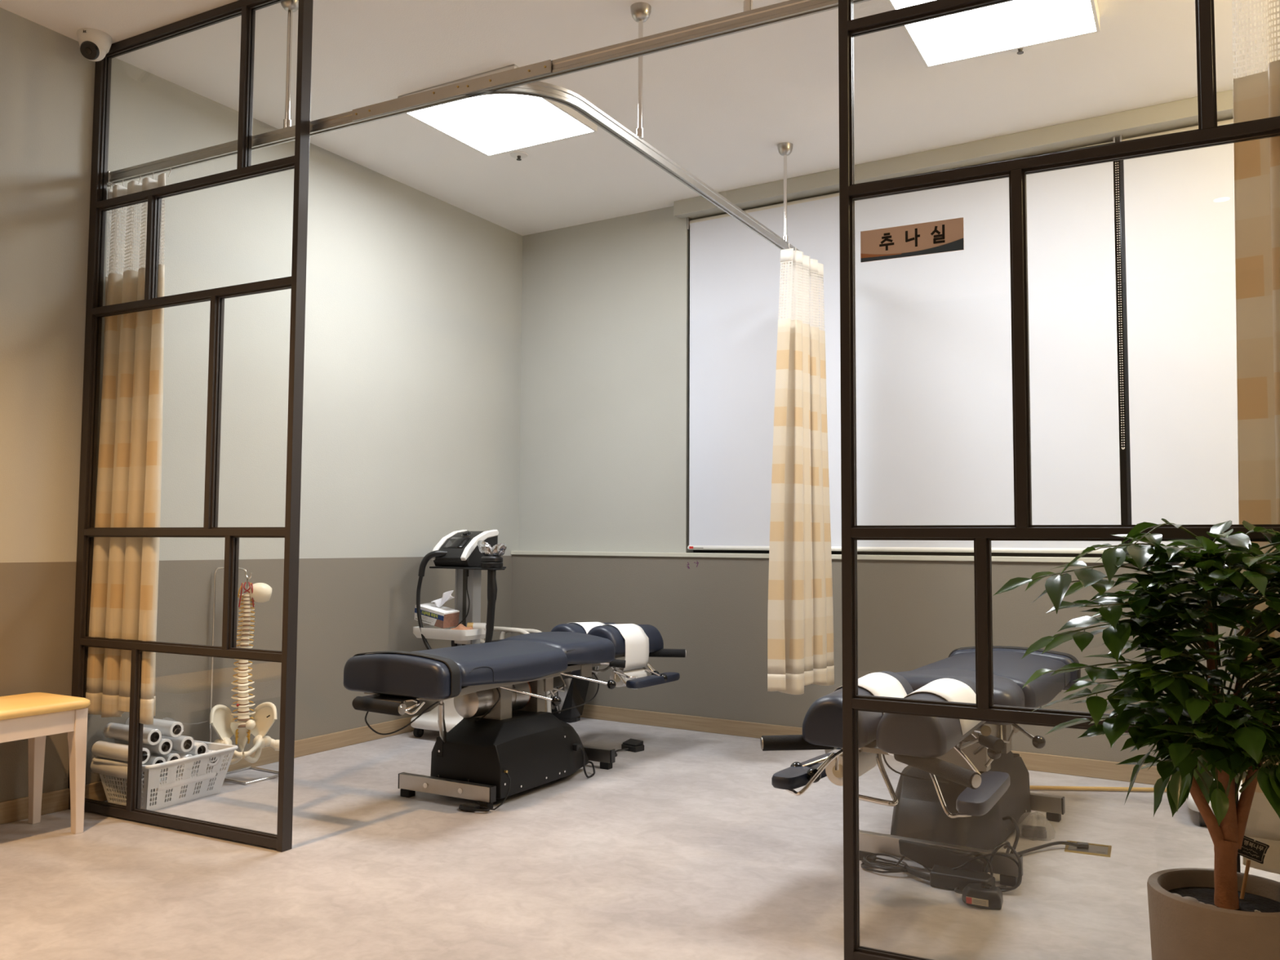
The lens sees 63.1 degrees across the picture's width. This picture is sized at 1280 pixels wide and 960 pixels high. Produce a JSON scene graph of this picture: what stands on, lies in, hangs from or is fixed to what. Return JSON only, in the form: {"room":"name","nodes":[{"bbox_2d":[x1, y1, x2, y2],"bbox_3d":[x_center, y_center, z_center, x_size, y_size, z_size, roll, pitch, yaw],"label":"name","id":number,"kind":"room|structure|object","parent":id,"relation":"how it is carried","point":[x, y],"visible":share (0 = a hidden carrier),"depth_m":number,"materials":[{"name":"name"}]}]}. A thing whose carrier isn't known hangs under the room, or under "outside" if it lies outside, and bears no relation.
{"room":"chiropractic treatment room","nodes":[
{"label":"chiropractic treatment room","id":0,"kind":"room"},
{"bbox_2d":[0,7,522,802],"bbox_3d":[-2.945,-0.307,3.041,0.150,3.044,9.150,-2,-4,29],"label":"wall","id":1,"kind":"structure","parent":0,"point":[411,395],"depth_m":4.89,"materials":[{"name":"paint"}]},
{"bbox_2d":[0,715,417,824],"bbox_3d":[-2.978,1.159,2.744,0.012,0.080,8.760,-2,-4,29],"label":"baseboard","id":2,"kind":"structure","parent":1,"relation":"attached to","point":[15,810],"depth_m":4.90,"materials":[{"name":"brown wood"}]},
{"bbox_2d":[280,0,298,12],"bbox_3d":[-1.283,-1.749,3.827,0.078,0.052,0.078,-2,-4,28],"label":"cup","id":3,"kind":"object","parent":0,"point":[290,6],"depth_m":3.81,"materials":[{"name":"metal"}]},
{"bbox_2d":[0,717,1279,959],"bbox_3d":[-0.026,1.189,1.293,6.876,0.120,9.450,-2,-4,29],"label":"floor","id":4,"kind":"structure","parent":0,"point":[686,847],"depth_m":3.33,"materials":[{"name":"plastic"}]},
{"bbox_2d":[0,692,90,834],"bbox_3d":[-2.411,0.992,3.319,0.320,0.490,1.200,-2,-4,29],"label":"bench","id":5,"kind":"object","parent":4,"relation":"on","point":[34,716],"visible":1,"depth_m":3.72,"materials":[{"name":"white paint"}]},
{"bbox_2d":[92,740,238,810],"bbox_3d":[-1.917,1.198,4.223,0.330,0.192,0.454,-1,-4,25],"label":"basket","id":6,"kind":"object","parent":4,"relation":"on","point":[152,777],"visible":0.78,"depth_m":4.11,"materials":[{"name":"white plastic"}]},
{"bbox_2d":[90,757,144,781],"bbox_3d":[-2.028,1.127,4.059,0.301,0.064,0.064,-2,-4,30],"label":"roll","id":7,"kind":"object","parent":6,"relation":"in","point":[109,770],"visible":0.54,"depth_m":4.05,"materials":[{"name":"paper"}]},
{"bbox_2d":[91,740,150,764],"bbox_3d":[-2.021,1.059,4.055,0.301,0.064,0.064,-2,-4,30],"label":"roll","id":8,"kind":"object","parent":7,"relation":"on","point":[105,749],"visible":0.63,"depth_m":4.04,"materials":[{"name":"paper"}]},
{"bbox_2d":[142,780,210,805],"bbox_3d":[-1.859,1.254,4.187,0.064,0.064,0.301,-1,-4,25],"label":"roll","id":9,"kind":"object","parent":6,"relation":"on","point":[210,780],"visible":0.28,"depth_m":4.12,"materials":[{"name":"paper"}]},
{"bbox_2d":[151,764,215,794],"bbox_3d":[-1.830,1.196,4.174,0.064,0.064,0.301,-1,-4,25],"label":"roll","id":10,"kind":"object","parent":9,"relation":"on","point":[191,780],"visible":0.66,"depth_m":4.15,"materials":[{"name":"paper"}]},
{"bbox_2d":[109,755,165,771],"bbox_3d":[-1.987,1.109,4.113,0.301,0.063,0.063,-2,-4,30],"label":"roll","id":11,"kind":"object","parent":10,"relation":"on","point":[153,759],"visible":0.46,"depth_m":4.04,"materials":[{"name":"paper"}]},
{"bbox_2d":[114,737,173,755],"bbox_3d":[-1.973,1.045,4.140,0.301,0.063,0.063,-2,-4,30],"label":"roll","id":12,"kind":"object","parent":11,"relation":"on","point":[164,746],"visible":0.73,"depth_m":4.08,"materials":[{"name":"paper"}]},
{"bbox_2d":[103,722,162,745],"bbox_3d":[-1.997,0.998,4.100,0.301,0.064,0.064,-2,-4,30],"label":"roll","id":13,"kind":"object","parent":12,"relation":"on","point":[114,731],"visible":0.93,"depth_m":4.08,"materials":[{"name":"paper"}]},
{"bbox_2d":[125,717,183,737],"bbox_3d":[-1.950,0.989,4.184,0.301,0.064,0.063,-2,-4,29],"label":"roll","id":14,"kind":"object","parent":12,"relation":"on","point":[169,728],"visible":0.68,"depth_m":4.13,"materials":[{"name":"paper"}]},
{"bbox_2d":[168,717,207,724],"bbox_3d":[-1.828,0.972,4.189,0.150,0.041,0.095,-2,-4,29],"label":"film","id":15,"kind":"object","parent":14,"relation":"on","point":[168,717],"visible":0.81,"depth_m":4.17,"materials":[{"name":"plastic"}]},
{"bbox_2d":[149,751,181,768],"bbox_3d":[-1.954,1.110,4.170,0.301,0.064,0.064,-2,-4,30],"label":"roll","id":16,"kind":"object","parent":10,"relation":"on","point":[170,756],"visible":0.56,"depth_m":4.11,"materials":[{"name":"paper"}]},
{"bbox_2d":[170,751,194,768],"bbox_3d":[-1.923,1.129,4.226,0.301,0.064,0.064,-2,-4,29],"label":"roll","id":17,"kind":"object","parent":10,"relation":"on","point":[182,755],"visible":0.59,"depth_m":4.16,"materials":[{"name":"paper"}]},
{"bbox_2d":[161,735,195,752],"bbox_3d":[-1.925,1.058,4.224,0.301,0.064,0.064,-2,-4,29],"label":"roll","id":18,"kind":"object","parent":17,"relation":"on","point":[184,744],"visible":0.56,"depth_m":4.16,"materials":[{"name":"paper"}]},
{"bbox_2d":[170,741,207,755],"bbox_3d":[-1.893,1.096,4.279,0.301,0.064,0.064,-2,-4,29],"label":"roll","id":19,"kind":"object","parent":6,"relation":"in","point":[199,748],"visible":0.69,"depth_m":4.21,"materials":[{"name":"paper"}]},
{"bbox_2d":[195,749,221,766],"bbox_3d":[-1.865,1.141,4.328,0.301,0.063,0.063,-2,-4,29],"label":"roll","id":20,"kind":"object","parent":6,"relation":"in","point":[213,763],"visible":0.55,"depth_m":4.27,"materials":[{"name":"paper"}]},
{"bbox_3d":[-1.917,1.256,4.220,0.064,0.064,0.301,-1,-4,25],"label":"roll","id":21,"kind":"object","parent":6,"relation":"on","visible":0},
{"bbox_2d":[142,765,198,791],"bbox_3d":[-1.888,1.198,4.207,0.064,0.064,0.301,-1,-4,25],"label":"roll","id":22,"kind":"object","parent":21,"relation":"on","point":[195,766],"visible":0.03,"depth_m":4.16,"materials":[{"name":"paper"}]},
{"bbox_2d":[67,0,313,852],"bbox_3d":[-1.702,-0.249,3.900,1.164,3.044,0.046,-2,-4,28],"label":"glass wall","id":23,"kind":"structure","parent":4,"relation":"on","point":[100,204],"depth_m":3.83,"materials":[{"name":"brown metal"}]},
{"bbox_2d":[208,567,279,785],"bbox_3d":[-1.756,0.852,4.592,0.331,0.931,0.372,-2,-4,33],"label":"model","id":24,"kind":"object","parent":4,"relation":"on","point":[264,715],"visible":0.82,"depth_m":4.60},
{"bbox_2d":[410,529,506,737],"bbox_3d":[-0.903,0.824,5.614,0.606,1.115,0.446,-2,-4,29],"label":"machine","id":25,"kind":"object","parent":4,"relation":"on","point":[468,553],"visible":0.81,"depth_m":5.53,"materials":[{"name":"white plastic"}]},
{"bbox_2d":[413,590,459,628],"bbox_3d":[-1.079,0.687,5.577,0.259,0.197,0.116,-2,-4,35],"label":"tissue box","id":26,"kind":"object","parent":25,"relation":"on","point":[437,615],"visible":0.96,"depth_m":5.54,"materials":[{"name":"white cardboard"}]},
{"bbox_2d":[434,619,443,628],"bbox_3d":[-1.060,0.756,5.493,0.067,0.040,0.001,9,6,36],"label":"print","id":27,"kind":"object","parent":26,"relation":"attached to","point":[438,623],"depth_m":5.49},
{"bbox_2d":[443,612,459,628],"bbox_3d":[-0.999,0.742,5.517,0.001,0.074,0.110,9,6,35],"label":"print","id":28,"kind":"object","parent":26,"relation":"attached to","point":[451,620],"depth_m":5.52},
{"bbox_2d":[413,625,485,644],"bbox_3d":[-1.002,0.830,5.546,0.370,0.094,0.230,-2,-4,29],"label":"tray","id":29,"kind":"object","parent":25,"relation":"on","point":[470,636],"depth_m":5.46,"materials":[{"name":"white plastic"}]},
{"bbox_2d":[450,623,474,630],"bbox_3d":[-0.935,0.778,5.494,0.130,0.042,0.100,-2,-4,29],"label":"packet","id":30,"kind":"object","parent":25,"relation":"on","point":[460,627],"visible":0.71,"depth_m":5.46,"materials":[{"name":"orange plastic"}]},
{"bbox_2d":[466,622,486,630],"bbox_3d":[-0.861,0.776,5.509,0.098,0.045,0.044,0,-3,1],"label":"tape roll","id":31,"kind":"object","parent":25,"relation":"on","point":[474,625],"visible":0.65,"depth_m":5.49,"materials":[{"name":"white plastic"}]},
{"bbox_2d":[458,769,511,812],"bbox_3d":[-0.604,1.220,4.083,0.200,0.137,0.109,1,-4,-17],"label":"switch","id":32,"kind":"object","parent":4,"relation":"on","point":[465,806],"visible":1,"depth_m":4.06,"materials":[{"name":"black plastic"}]},
{"bbox_2d":[462,802,479,808],"bbox_3d":[-0.662,1.278,4.077,0.065,0.020,0.036,-2,-4,29],"label":"switch","id":33,"kind":"object","parent":32,"relation":"attached to","point":[465,806],"depth_m":4.06,"materials":[{"name":"black plastic"}]},
{"bbox_2d":[343,622,686,808],"bbox_3d":[-0.477,1.008,4.714,0.669,0.648,1.999,-2,-4,29],"label":"table","id":34,"kind":"object","parent":4,"relation":"on","point":[498,689],"visible":1,"depth_m":4.30,"materials":[{"name":"black leather"}]},
{"bbox_2d":[343,653,462,699],"bbox_3d":[-0.916,0.742,3.995,0.513,0.152,0.130,-2,-4,29],"label":"cushion","id":35,"kind":"object","parent":34,"relation":"on","point":[397,676],"depth_m":3.92,"materials":[{"name":"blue leather"}]},
{"bbox_2d":[411,640,567,686],"bbox_3d":[-0.700,0.767,4.375,0.492,0.143,0.740,-2,-4,29],"label":"cushion","id":36,"kind":"object","parent":34,"relation":"on","point":[504,663],"depth_m":4.26,"materials":[{"name":"blue leather"}]},
{"bbox_2d":[497,631,615,664],"bbox_3d":[-0.423,0.784,4.864,0.523,0.135,0.404,-2,-4,29],"label":"cushion","id":37,"kind":"object","parent":34,"relation":"on","point":[578,648],"depth_m":4.75,"materials":[{"name":"blue leather"}]},
{"bbox_2d":[550,622,617,634],"bbox_3d":[-0.265,0.808,5.363,0.193,0.164,0.515,-2,-4,29],"label":"cushion","id":38,"kind":"object","parent":34,"relation":"on","point":[582,628],"depth_m":5.18,"materials":[{"name":"blue leather"}]},
{"bbox_2d":[586,624,663,655],"bbox_3d":[-0.076,0.802,5.257,0.193,0.164,0.515,-2,-4,29],"label":"cushion","id":39,"kind":"object","parent":34,"relation":"on","point":[627,639],"depth_m":5.16,"materials":[{"name":"blue leather"}]},
{"bbox_2d":[480,626,551,712],"bbox_3d":[-0.725,1.116,5.917,0.434,0.573,0.314,-2,-4,29],"label":"stool","id":40,"kind":"object","parent":4,"relation":"on","point":[504,630],"visible":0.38,"depth_m":5.88,"materials":[{"name":"white plastic"}]},
{"bbox_2d":[551,666,595,723],"bbox_3d":[-0.432,1.240,6.138,0.289,0.353,0.229,-2,-4,29],"label":"waste bin","id":41,"kind":"object","parent":4,"relation":"on","point":[575,694],"visible":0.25,"depth_m":6.06,"materials":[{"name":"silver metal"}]},
{"bbox_2d":[615,738,644,756],"bbox_3d":[-0.132,1.333,5.160,0.105,0.054,0.382,-2,-4,39],"label":"foot pedal","id":42,"kind":"object","parent":4,"relation":"on","point":[631,744],"visible":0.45,"depth_m":5.25,"materials":[{"name":"black plastic"}]},
{"bbox_2d":[760,645,1080,886],"bbox_3d":[1.086,0.951,3.624,0.669,0.647,1.999,-2,-4,32],"label":"table","id":43,"kind":"object","parent":4,"relation":"on","point":[955,791],"visible":0.72,"depth_m":3.25,"materials":[{"name":"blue leather"}]},
{"bbox_2d":[802,671,913,748],"bbox_3d":[0.667,0.679,3.126,0.193,0.164,0.515,-2,-4,32],"label":"cushion","id":44,"kind":"object","parent":43,"relation":"on","point":[822,725],"depth_m":2.94,"materials":[{"name":"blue leather"}]},
{"bbox_2d":[875,675,986,757],"bbox_3d":[0.852,0.673,3.012,0.193,0.164,0.515,-2,-4,32],"label":"cushion","id":45,"kind":"object","parent":43,"relation":"on","point":[897,735],"depth_m":2.82,"materials":[{"name":"blue leather"}]},
{"bbox_2d":[896,668,1024,725],"bbox_3d":[1.030,0.711,3.503,0.523,0.135,0.404,-2,-4,32],"label":"cushion","id":46,"kind":"object","parent":43,"relation":"on","point":[1007,691],"depth_m":3.37,"materials":[{"name":"blue leather"}]},
{"bbox_2d":[911,650,1071,707],"bbox_3d":[1.325,0.754,3.979,0.492,0.143,0.740,-2,-4,32],"label":"cushion","id":47,"kind":"object","parent":43,"relation":"on","point":[1010,664],"depth_m":3.88,"materials":[{"name":"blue leather"}]},
{"bbox_2d":[949,647,1078,688],"bbox_3d":[1.556,0.777,4.351,0.513,0.152,0.130,-2,-4,32],"label":"cushion","id":48,"kind":"object","parent":43,"relation":"on","point":[1066,658],"depth_m":4.24,"materials":[{"name":"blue leather"}]},
{"bbox_2d":[861,839,1022,892],"bbox_3d":[0.944,1.188,3.268,0.455,0.130,0.298,0,-3,-1],"label":"table base","id":49,"kind":"object","parent":4,"relation":"on","point":[952,868],"visible":0.88,"depth_m":3.24,"materials":[{"name":"black plastic"}]},
{"bbox_2d":[954,844,1022,910],"bbox_3d":[1.051,1.184,3.148,0.164,0.124,0.319,-2,-4,38],"label":"switch","id":50,"kind":"object","parent":4,"relation":"on","point":[981,895],"visible":1,"depth_m":3.03,"materials":[{"name":"black plastic"}]},
{"bbox_2d":[965,897,971,903],"bbox_3d":[0.953,1.219,3.021,0.016,0.018,0.001,-2,-4,29],"label":"print","id":51,"kind":"object","parent":50,"relation":"attached to","point":[968,900],"depth_m":3.02},
{"bbox_2d":[973,899,986,905],"bbox_3d":[0.980,1.218,3.007,0.036,0.010,0.001,-2,-4,29],"label":"print","id":52,"kind":"object","parent":50,"relation":"attached to","point":[975,902],"depth_m":3.01},
{"bbox_2d":[1017,811,1047,838],"bbox_3d":[1.423,1.239,3.750,0.133,0.088,0.107,-1,-4,18],"label":"wrapped pedal","id":53,"kind":"object","parent":4,"relation":"on","point":[1028,831],"visible":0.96,"depth_m":3.73,"materials":[{"name":"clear plastic"}]},
{"bbox_2d":[1002,815,1088,854],"bbox_3d":[1.351,1.190,3.512,0.451,0.153,0.098,3,-4,-37],"label":"extension cord","id":54,"kind":"object","parent":4,"relation":"on","point":[1083,845],"visible":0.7,"depth_m":3.54,"materials":[{"name":"black plastic"}]},
{"bbox_2d":[838,0,1279,959],"bbox_3d":[1.626,-0.337,2.123,2.492,3.044,0.047,-2,-4,28],"label":"glass wall","id":55,"kind":"structure","parent":4,"relation":"on","point":[1208,134],"depth_m":2.53,"materials":[{"name":"brown metal"}]},
{"bbox_2d":[860,217,964,262],"bbox_3d":[0.686,-0.606,2.638,0.260,0.081,0.003,-2,-4,28],"label":"room sign","id":56,"kind":"object","parent":55,"relation":"attached to","point":[946,235],"visible":1,"depth_m":2.63,"materials":[{"name":"brown wood"}]},
{"bbox_2d":[1064,840,1111,857],"bbox_3d":[1.548,1.273,3.601,0.144,0.006,0.130,-1,-4,26],"label":"floor outlet","id":57,"kind":"object","parent":4,"relation":"on","point":[1100,850],"visible":0.87,"depth_m":3.58,"materials":[{"name":"gold metal"}]},
{"bbox_2d":[1029,785,1166,791],"bbox_3d":[1.911,1.318,4.455,0.986,0.017,0.017,0,-3,3],"label":"cane","id":58,"kind":"object","parent":4,"relation":"on","point":[1032,787],"visible":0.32,"depth_m":4.45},
{"bbox_2d":[1144,551,1242,826],"bbox_3d":[2.282,0.785,4.014,0.616,1.038,0.360,-1,-4,24],"label":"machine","id":59,"kind":"object","parent":4,"relation":"on","point":[1190,802],"visible":0.11,"depth_m":3.93,"materials":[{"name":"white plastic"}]},
{"bbox_2d":[1146,867,1279,959],"bbox_3d":[1.162,0.995,2.047,0.292,0.372,0.292,-2,-4,29],"label":"plant pot","id":60,"kind":"object","parent":4,"relation":"on","point":[1181,928],"visible":0.91,"depth_m":1.99,"materials":[{"name":"beige ceramic"}]},
{"bbox_2d":[992,518,1279,909],"bbox_3d":[1.143,0.470,2.017,0.814,0.792,0.490,-2,-4,29],"label":"potted tree","id":61,"kind":"object","parent":60,"relation":"in","point":[1233,737],"visible":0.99,"depth_m":2.03,"materials":[{"name":"green plant"}]},
{"bbox_2d":[1182,896,1199,902],"bbox_3d":[1.071,0.828,2.038,0.050,0.025,0.036,2,-4,-26],"label":"pebble","id":62,"kind":"object","parent":60,"relation":"in","point":[1188,898],"visible":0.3,"depth_m":2.03,"materials":[{"name":"grey stone"}]},
{"bbox_2d":[1237,835,1269,898],"bbox_3d":[1.228,0.782,2.095,0.067,0.136,0.010,0,-3,10],"label":"sign","id":63,"kind":"object","parent":60,"relation":"in","point":[1251,849],"visible":0.84,"depth_m":2.09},
{"bbox_2d":[0,0,1279,235],"bbox_3d":[-0.009,-1.969,1.482,6.876,0.120,9.450,-2,-4,29],"label":"ceiling","id":64,"kind":"structure","parent":0,"point":[720,108],"depth_m":4.49,"materials":[{"name":"paint"}]},
{"bbox_2d":[76,27,112,61],"bbox_3d":[-2.163,-1.708,4.131,0.126,0.108,0.126,-2,-4,29],"label":"security camera","id":65,"kind":"object","parent":64,"relation":"attached to","point":[95,44],"visible":1,"depth_m":4.09,"materials":[{"name":"white plastic"}]},
{"bbox_2d":[106,0,870,250],"bbox_3d":[0.823,-1.481,4.005,5.575,0.544,2.407,-2,-4,28],"label":"track","id":66,"kind":"object","parent":64,"relation":"hanging from","point":[524,80],"visible":0.95,"depth_m":3.52,"materials":[{"name":"metal"}]},
{"bbox_2d":[85,168,171,724],"bbox_3d":[-2.011,-0.146,4.113,0.435,2.151,0.094,-2,-4,28],"label":"curtain","id":67,"kind":"object","parent":66,"relation":"hanging from","point":[124,593],"visible":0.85,"depth_m":4.07,"materials":[{"name":"beige fabric"}]},
{"bbox_2d":[283,119,291,128],"bbox_3d":[-1.286,-1.294,3.800,0.027,0.034,0.026,-2,-4,28],"label":"socket","id":68,"kind":"object","parent":66,"relation":"attached to","point":[286,122],"depth_m":3.79,"materials":[{"name":"silver metal"}]},
{"bbox_2d":[636,127,644,138],"bbox_3d":[0.001,-1.283,3.863,0.027,0.034,0.026,-2,-4,28],"label":"socket","id":69,"kind":"object","parent":66,"relation":"attached to","point":[640,131],"depth_m":3.85,"materials":[{"name":"silver metal"}]},
{"bbox_2d":[630,1,651,22],"bbox_3d":[0.003,-1.738,3.890,0.078,0.052,0.078,-2,-4,28],"label":"cup","id":70,"kind":"object","parent":66,"relation":"on","point":[640,11],"depth_m":3.87,"materials":[{"name":"metal"}]},
{"bbox_2d":[743,0,752,11],"bbox_3d":[0.306,-1.336,2.949,0.027,0.034,0.026,-2,-4,28],"label":"socket","id":71,"kind":"object","parent":66,"relation":"attached to","point":[748,4],"depth_m":2.94,"materials":[{"name":"silver metal"}]},
{"bbox_2d":[782,235,788,242],"bbox_3d":[0.726,-1.199,5.202,0.027,0.034,0.026,-2,-4,28],"label":"socket","id":72,"kind":"object","parent":66,"relation":"attached to","point":[785,237],"depth_m":5.19,"materials":[{"name":"silver metal"}]},
{"bbox_2d":[767,243,834,694],"bbox_3d":[0.796,-0.064,5.115,0.168,2.158,0.532,-2,-4,31],"label":"curtain","id":73,"kind":"object","parent":66,"relation":"hanging from","point":[800,615],"visible":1,"depth_m":5.03,"materials":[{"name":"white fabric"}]},
{"bbox_2d":[1231,0,1279,874],"bbox_3d":[1.542,-0.220,2.212,0.507,2.191,0.103,-2,-4,28],"label":"curtain","id":74,"kind":"object","parent":66,"relation":"hanging from","point":[1255,96],"visible":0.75,"depth_m":2.34,"materials":[{"name":"white fabric"}]},
{"bbox_2d":[397,64,597,156],"bbox_3d":[-0.644,-1.683,4.800,0.650,0.062,0.650,-2,-4,30],"label":"ceiling light","id":75,"kind":"object","parent":64,"relation":"attached to","point":[491,125],"visible":0.64,"depth_m":4.80,"materials":[{"name":"white plastic"}]},
{"bbox_2d":[407,93,593,155],"bbox_3d":[-0.644,-1.657,4.798,0.626,0.008,0.626,-2,-4,30],"label":"diffuser","id":76,"kind":"object","parent":75,"relation":"attached to","point":[499,123],"depth_m":4.81,"materials":[{"name":"white plastic"}]},
{"bbox_2d":[510,151,528,160],"bbox_3d":[-0.624,-1.665,5.376,0.092,0.028,0.092,-2,-4,29],"label":"sprinkler head","id":77,"kind":"object","parent":64,"relation":"attached to","point":[518,155],"visible":1,"depth_m":5.37},
{"bbox_2d":[777,142,792,155],"bbox_3d":[0.728,-1.654,5.229,0.078,0.052,0.078,-2,-4,28],"label":"cup","id":78,"kind":"object","parent":64,"relation":"attached to","point":[784,148],"depth_m":5.20,"materials":[{"name":"metal"}]},
{"bbox_2d":[886,0,1100,67],"bbox_3d":[1.295,-1.731,3.801,0.650,0.062,0.650,-2,-4,28],"label":"ceiling light","id":79,"kind":"object","parent":64,"relation":"attached to","point":[1015,24],"visible":0.95,"depth_m":3.91,"materials":[{"name":"white plastic"}]},
{"bbox_2d":[1008,46,1031,54],"bbox_3d":[1.524,-1.725,4.178,0.092,0.028,0.092,-2,-4,29],"label":"sprinkler head","id":80,"kind":"object","parent":64,"relation":"attached to","point":[1020,51],"visible":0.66,"depth_m":4.18},
{"bbox_2d":[511,206,1235,772],"bbox_3d":[2.069,-0.164,4.958,6.876,3.044,0.283,-2,-4,33],"label":"wall","id":81,"kind":"structure","parent":0,"point":[605,409],"depth_m":6.15,"materials":[{"name":"paint"}]},
{"bbox_2d":[544,699,1171,786],"bbox_3d":[2.030,1.306,4.729,6.776,0.080,0.017,-2,-4,33],"label":"baseboard","id":82,"kind":"structure","parent":81,"relation":"attached to","point":[1107,770],"depth_m":5.59,"materials":[{"name":"brown wood"}]},
{"bbox_2d":[693,160,1131,557],"bbox_3d":[2.576,-0.629,4.722,5.342,1.966,0.052,-2,-4,33],"label":"window","id":83,"kind":"structure","parent":81,"relation":"in","point":[1125,455],"depth_m":4.92,"materials":[{"name":"black metal"}]},
{"bbox_2d":[687,136,1124,553],"bbox_3d":[1.269,-0.601,5.466,2.321,1.948,0.082,-2,-4,33],"label":"roller blind","id":84,"kind":"object","parent":83,"relation":"attached to","point":[934,363],"visible":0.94,"depth_m":5.29,"materials":[{"name":"white fabric"}]},
{"bbox_2d":[673,89,1233,219],"bbox_3d":[2.605,-1.659,4.678,5.590,0.086,0.213,-2,-4,33],"label":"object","id":85,"kind":"structure","parent":81,"relation":"attached to","point":[1182,113],"depth_m":5.13,"materials":[{"name":"beige paint"}]},
{"bbox_2d":[1120,118,1239,550],"bbox_3d":[3.184,-0.664,4.236,2.216,1.948,0.082,-2,-4,33],"label":"roller blind","id":86,"kind":"object","parent":81,"relation":"attached to","point":[1180,219],"visible":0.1,"depth_m":4.68,"materials":[{"name":"white fabric"}]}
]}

